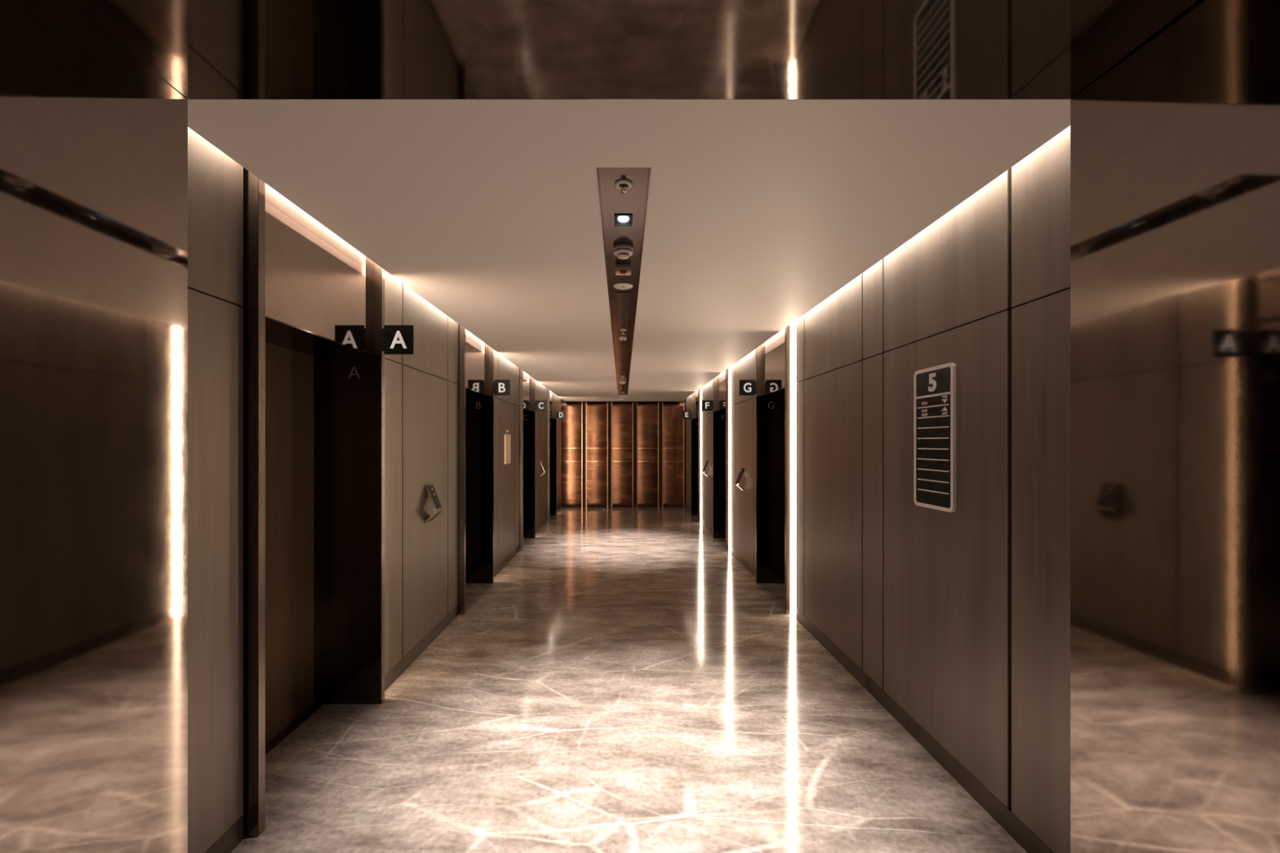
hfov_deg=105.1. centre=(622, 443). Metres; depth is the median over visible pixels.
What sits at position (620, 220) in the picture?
recessed light
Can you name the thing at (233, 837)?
baseboard
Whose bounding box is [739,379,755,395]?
letter sign
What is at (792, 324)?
diffuser
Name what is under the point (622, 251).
smoke detector
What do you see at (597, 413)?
panel
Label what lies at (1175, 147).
wall panel
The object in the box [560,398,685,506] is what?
wall
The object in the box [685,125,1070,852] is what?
wall
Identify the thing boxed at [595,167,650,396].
ceiling light panel
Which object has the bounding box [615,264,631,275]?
sensor
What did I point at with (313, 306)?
door
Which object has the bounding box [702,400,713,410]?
letter sign
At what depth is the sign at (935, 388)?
2.45 m
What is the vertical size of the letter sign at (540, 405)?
0.180 m
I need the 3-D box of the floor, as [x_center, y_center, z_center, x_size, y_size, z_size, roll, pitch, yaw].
[0.000,1.650,5.425,4.200,0.100,14.050,0,0,0]
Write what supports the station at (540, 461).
attached to the wall at (421, 388)
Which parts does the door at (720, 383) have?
transom panel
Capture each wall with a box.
[187,126,560,852]
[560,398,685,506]
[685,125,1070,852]
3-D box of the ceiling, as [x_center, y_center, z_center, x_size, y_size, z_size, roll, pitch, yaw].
[0.000,-1.150,6.846,3.800,0.200,10.907,0,0,0]
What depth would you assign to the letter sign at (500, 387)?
5.60 m
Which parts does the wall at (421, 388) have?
panel, panel, panel, panel, panel, panel, panel, panel, panel, panel, panel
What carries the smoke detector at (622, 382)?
attached to the ceiling light panel at (612, 202)
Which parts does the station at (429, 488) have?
plate, plate, button plate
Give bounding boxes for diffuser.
[728,367,730,551]
[790,322,793,614]
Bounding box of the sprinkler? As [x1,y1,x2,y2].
[614,179,632,193]
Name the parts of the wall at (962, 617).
panel, panel, panel, panel, panel, panel, panel, panel, panel, panel, panel, panel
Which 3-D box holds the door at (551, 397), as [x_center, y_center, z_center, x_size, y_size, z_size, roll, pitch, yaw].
[-1.715,0.200,10.460,0.470,2.800,1.060,0,0,0]
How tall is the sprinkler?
0.034 m
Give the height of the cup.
0.003 m
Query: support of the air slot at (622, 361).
attached to the ceiling light panel at (612, 202)
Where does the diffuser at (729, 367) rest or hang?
attached to the light strip at (730, 368)
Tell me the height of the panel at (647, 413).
2.620 m
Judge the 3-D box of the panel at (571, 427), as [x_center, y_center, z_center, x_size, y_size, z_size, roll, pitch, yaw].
[-1.278,0.290,12.262,0.554,2.620,0.065,0,0,0]
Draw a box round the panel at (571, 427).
[560,402,582,507]
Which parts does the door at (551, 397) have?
transom panel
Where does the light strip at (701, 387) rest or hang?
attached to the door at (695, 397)
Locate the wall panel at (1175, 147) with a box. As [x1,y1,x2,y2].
[1070,0,1279,852]
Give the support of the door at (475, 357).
in the wall at (421, 388)
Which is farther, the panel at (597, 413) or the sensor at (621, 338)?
the panel at (597, 413)
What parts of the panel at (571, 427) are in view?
edge trim, edge trim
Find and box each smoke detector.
[613,243,633,259]
[619,380,626,384]
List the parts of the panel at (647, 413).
edge trim, edge trim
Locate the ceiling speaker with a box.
[613,282,633,289]
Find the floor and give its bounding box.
[231,506,1026,852]
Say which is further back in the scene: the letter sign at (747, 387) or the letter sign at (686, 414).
the letter sign at (686, 414)
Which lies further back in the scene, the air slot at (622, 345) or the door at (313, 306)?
the air slot at (622, 345)
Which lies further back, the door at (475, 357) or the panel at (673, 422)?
the panel at (673, 422)
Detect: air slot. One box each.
[617,292,629,328]
[620,343,625,357]
[621,360,624,371]
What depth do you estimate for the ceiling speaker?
3.34 m
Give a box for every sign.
[382,324,413,354]
[493,379,510,395]
[535,400,546,411]
[556,410,564,418]
[682,410,691,418]
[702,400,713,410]
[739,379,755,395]
[913,362,956,512]
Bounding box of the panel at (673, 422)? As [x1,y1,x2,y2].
[662,402,684,507]
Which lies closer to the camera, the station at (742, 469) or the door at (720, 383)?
the station at (742, 469)
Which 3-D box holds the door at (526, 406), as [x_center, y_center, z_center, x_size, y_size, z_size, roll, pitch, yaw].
[-1.715,0.200,7.790,0.470,2.800,1.060,0,0,0]
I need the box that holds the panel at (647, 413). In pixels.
[636,402,658,507]
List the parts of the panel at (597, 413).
edge trim, edge trim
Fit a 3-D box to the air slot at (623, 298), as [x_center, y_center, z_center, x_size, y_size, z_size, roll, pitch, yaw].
[0.004,-1.078,4.040,0.090,0.004,1.080,0,0,0]
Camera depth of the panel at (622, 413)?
12.24 m
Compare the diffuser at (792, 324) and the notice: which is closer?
the diffuser at (792, 324)
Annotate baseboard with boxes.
[204,504,560,852]
[685,503,1053,852]
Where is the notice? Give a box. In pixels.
[504,430,511,464]
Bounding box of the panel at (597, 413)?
[586,402,608,507]
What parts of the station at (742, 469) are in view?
button plate, plate, plate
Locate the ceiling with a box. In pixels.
[187,98,1070,401]
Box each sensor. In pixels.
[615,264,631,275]
[619,336,626,340]
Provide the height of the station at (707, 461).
0.296 m
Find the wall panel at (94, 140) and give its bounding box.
[0,0,187,852]
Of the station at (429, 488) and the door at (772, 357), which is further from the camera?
the door at (772, 357)
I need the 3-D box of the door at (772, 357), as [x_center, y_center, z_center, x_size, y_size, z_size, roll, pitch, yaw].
[1.765,0.200,5.110,0.470,2.800,1.060,0,0,0]
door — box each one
[239,167,384,836]
[456,324,493,614]
[518,368,535,551]
[546,388,556,522]
[691,388,700,522]
[712,368,728,551]
[755,324,790,614]
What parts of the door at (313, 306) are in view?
sill, transom panel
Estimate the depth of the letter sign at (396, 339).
3.01 m
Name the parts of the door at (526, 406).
transom panel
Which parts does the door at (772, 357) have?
transom panel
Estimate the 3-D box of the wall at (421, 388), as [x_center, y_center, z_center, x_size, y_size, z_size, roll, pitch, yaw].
[-1.610,0.200,6.796,0.160,2.800,10.807,0,0,0]
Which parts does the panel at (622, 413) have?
edge trim, edge trim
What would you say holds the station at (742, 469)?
attached to the wall at (962, 617)
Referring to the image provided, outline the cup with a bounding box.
[618,183,627,186]
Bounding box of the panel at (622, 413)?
[611,402,633,507]
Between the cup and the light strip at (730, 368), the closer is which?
the cup
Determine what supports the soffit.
attached to the ceiling
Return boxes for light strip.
[700,386,702,522]
[728,366,731,551]
[790,320,796,616]
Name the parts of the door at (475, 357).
transom panel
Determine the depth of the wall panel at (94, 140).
1.12 m
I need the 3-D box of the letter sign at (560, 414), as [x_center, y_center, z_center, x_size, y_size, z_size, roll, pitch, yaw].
[-1.385,-0.638,10.957,0.194,0.180,0.017,0,0,0]
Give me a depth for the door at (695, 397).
10.90 m
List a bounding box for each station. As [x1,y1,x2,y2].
[425,483,443,523]
[539,460,546,476]
[702,460,708,476]
[735,467,744,491]
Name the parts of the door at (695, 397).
transom panel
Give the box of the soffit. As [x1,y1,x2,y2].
[64,0,1197,98]
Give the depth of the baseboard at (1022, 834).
2.47 m
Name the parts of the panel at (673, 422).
edge trim, edge trim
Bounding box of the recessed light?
[614,213,632,226]

